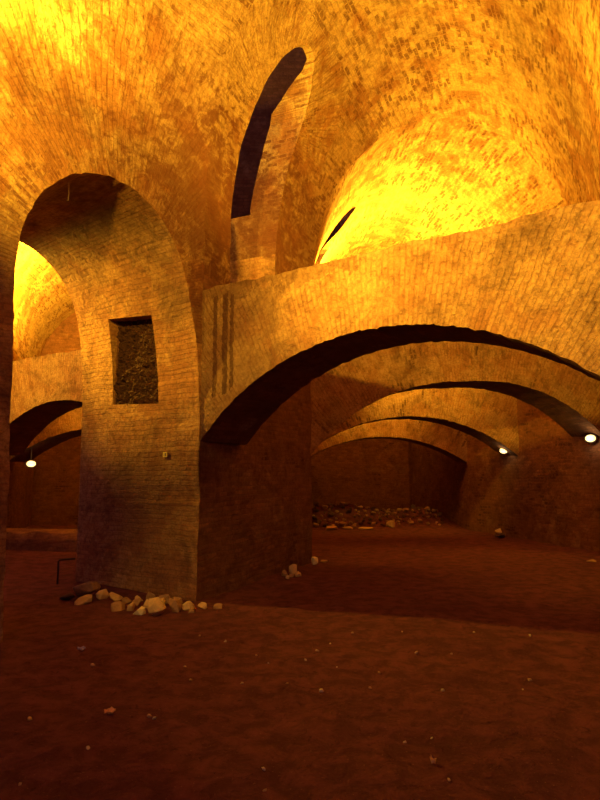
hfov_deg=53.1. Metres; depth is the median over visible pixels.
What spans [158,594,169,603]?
stone
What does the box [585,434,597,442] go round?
lamp
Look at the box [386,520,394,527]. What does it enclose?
stone slab
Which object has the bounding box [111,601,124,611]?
stone
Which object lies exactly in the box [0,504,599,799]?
floor
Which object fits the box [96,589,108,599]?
stone
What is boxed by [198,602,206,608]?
stone
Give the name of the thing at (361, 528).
stone slab
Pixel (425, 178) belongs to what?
ceiling
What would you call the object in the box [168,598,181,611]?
stone
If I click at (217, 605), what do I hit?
stone
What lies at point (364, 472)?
wall
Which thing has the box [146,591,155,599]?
stone
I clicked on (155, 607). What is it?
stone
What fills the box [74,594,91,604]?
stone
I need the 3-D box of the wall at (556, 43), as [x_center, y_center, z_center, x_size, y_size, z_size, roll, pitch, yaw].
[4.423,-1.608,9.370,1.755,9.316,8.671,-3,-8,23]
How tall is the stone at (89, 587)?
0.221 m
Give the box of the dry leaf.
[104,706,115,713]
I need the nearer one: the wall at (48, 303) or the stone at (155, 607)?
the stone at (155, 607)
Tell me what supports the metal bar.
on the floor
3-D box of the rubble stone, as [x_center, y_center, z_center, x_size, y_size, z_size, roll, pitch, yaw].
[1.260,3.760,18.170,0.207,0.173,0.256,-5,-9,37]
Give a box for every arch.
[9,349,82,455]
[9,407,81,461]
[200,200,599,444]
[310,341,599,453]
[311,419,466,462]
[323,388,518,455]
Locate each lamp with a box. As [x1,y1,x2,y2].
[25,448,36,467]
[499,449,507,453]
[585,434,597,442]
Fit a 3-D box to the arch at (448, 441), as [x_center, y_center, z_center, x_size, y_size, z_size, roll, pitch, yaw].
[2.487,0.831,18.399,5.486,2.229,0.942,0,-7,0]
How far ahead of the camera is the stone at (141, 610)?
6.93 m
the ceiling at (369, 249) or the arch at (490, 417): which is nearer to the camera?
the arch at (490, 417)
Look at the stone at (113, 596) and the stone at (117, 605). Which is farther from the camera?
the stone at (113, 596)
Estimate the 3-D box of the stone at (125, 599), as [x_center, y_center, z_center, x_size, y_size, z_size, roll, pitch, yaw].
[-2.198,2.539,7.598,0.128,0.084,0.079,3,-8,-21]
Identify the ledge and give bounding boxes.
[6,528,76,551]
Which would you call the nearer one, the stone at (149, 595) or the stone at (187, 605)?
the stone at (187, 605)
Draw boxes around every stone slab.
[326,526,337,529]
[359,527,372,529]
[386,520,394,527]
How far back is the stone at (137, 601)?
7.43 m
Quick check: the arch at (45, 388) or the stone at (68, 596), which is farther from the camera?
the arch at (45, 388)
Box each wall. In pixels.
[0,0,253,641]
[6,266,74,527]
[13,241,50,360]
[30,313,80,524]
[114,0,380,600]
[231,47,306,218]
[310,138,379,454]
[311,439,409,510]
[320,225,336,250]
[408,442,469,529]
[452,155,599,551]
[507,0,599,205]
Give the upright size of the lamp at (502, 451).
0.190 m
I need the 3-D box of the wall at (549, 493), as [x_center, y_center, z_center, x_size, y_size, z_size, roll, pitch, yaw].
[5.355,-0.814,15.556,1.998,9.274,5.695,1,-7,-12]
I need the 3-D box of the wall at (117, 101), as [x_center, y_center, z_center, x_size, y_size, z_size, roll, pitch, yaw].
[-3.916,-2.415,5.925,5.064,10.062,7.295,-3,-8,26]
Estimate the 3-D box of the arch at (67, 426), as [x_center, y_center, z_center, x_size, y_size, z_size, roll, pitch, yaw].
[-4.890,0.512,15.265,5.452,2.097,0.861,-1,-7,12]
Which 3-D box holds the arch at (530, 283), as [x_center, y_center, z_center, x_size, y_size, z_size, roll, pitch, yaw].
[1.145,-0.619,7.074,5.792,2.118,1.008,-5,-9,33]
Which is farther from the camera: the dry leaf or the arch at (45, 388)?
the arch at (45, 388)
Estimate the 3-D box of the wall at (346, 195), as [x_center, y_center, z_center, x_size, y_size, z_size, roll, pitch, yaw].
[-0.422,-0.726,14.609,4.155,8.864,7.000,0,-7,0]
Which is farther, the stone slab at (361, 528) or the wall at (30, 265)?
the stone slab at (361, 528)
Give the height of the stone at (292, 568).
0.173 m
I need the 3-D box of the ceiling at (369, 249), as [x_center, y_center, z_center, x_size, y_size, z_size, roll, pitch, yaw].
[2.207,-4.241,21.404,3.155,1.268,5.923,1,-7,-6]
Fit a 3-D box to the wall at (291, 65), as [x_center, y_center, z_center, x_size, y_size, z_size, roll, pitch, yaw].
[0.100,-6.034,12.596,4.600,7.700,0.300,0,-7,0]
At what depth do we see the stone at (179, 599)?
7.49 m
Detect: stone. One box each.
[59,593,74,599]
[73,581,100,594]
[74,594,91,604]
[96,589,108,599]
[109,592,122,600]
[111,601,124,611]
[121,597,131,602]
[127,602,134,610]
[132,598,141,605]
[133,606,145,614]
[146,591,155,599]
[147,597,165,615]
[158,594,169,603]
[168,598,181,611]
[173,597,182,603]
[182,601,194,610]
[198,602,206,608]
[213,603,223,608]
[289,564,296,573]
[311,557,317,564]
[337,521,345,526]
[494,533,505,537]
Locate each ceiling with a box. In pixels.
[304,0,526,154]
[334,119,525,258]
[347,248,385,257]
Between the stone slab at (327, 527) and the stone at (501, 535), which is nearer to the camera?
the stone at (501, 535)
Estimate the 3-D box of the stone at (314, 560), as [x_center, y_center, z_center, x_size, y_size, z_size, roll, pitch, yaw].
[0.267,2.920,10.891,0.105,0.149,0.100,3,-8,-25]
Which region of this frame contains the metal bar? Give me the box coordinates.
[56,558,75,583]
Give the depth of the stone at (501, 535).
15.22 m
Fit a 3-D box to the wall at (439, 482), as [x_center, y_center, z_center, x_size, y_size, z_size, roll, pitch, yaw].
[4.262,0.085,20.864,1.660,8.807,5.839,1,-7,-8]
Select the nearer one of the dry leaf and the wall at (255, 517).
the dry leaf
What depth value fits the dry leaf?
4.08 m
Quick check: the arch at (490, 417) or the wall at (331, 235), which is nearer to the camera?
the arch at (490, 417)
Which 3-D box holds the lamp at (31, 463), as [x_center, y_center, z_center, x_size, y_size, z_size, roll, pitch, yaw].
[-6.781,1.382,15.154,0.232,0.646,0.220,-2,-7,15]
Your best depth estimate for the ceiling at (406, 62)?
10.69 m
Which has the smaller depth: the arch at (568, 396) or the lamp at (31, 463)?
the arch at (568, 396)
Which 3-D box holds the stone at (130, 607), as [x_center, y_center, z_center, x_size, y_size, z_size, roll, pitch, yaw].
[-2.030,2.479,7.181,0.090,0.107,0.114,0,-7,0]
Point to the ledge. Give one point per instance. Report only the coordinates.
(30, 539)

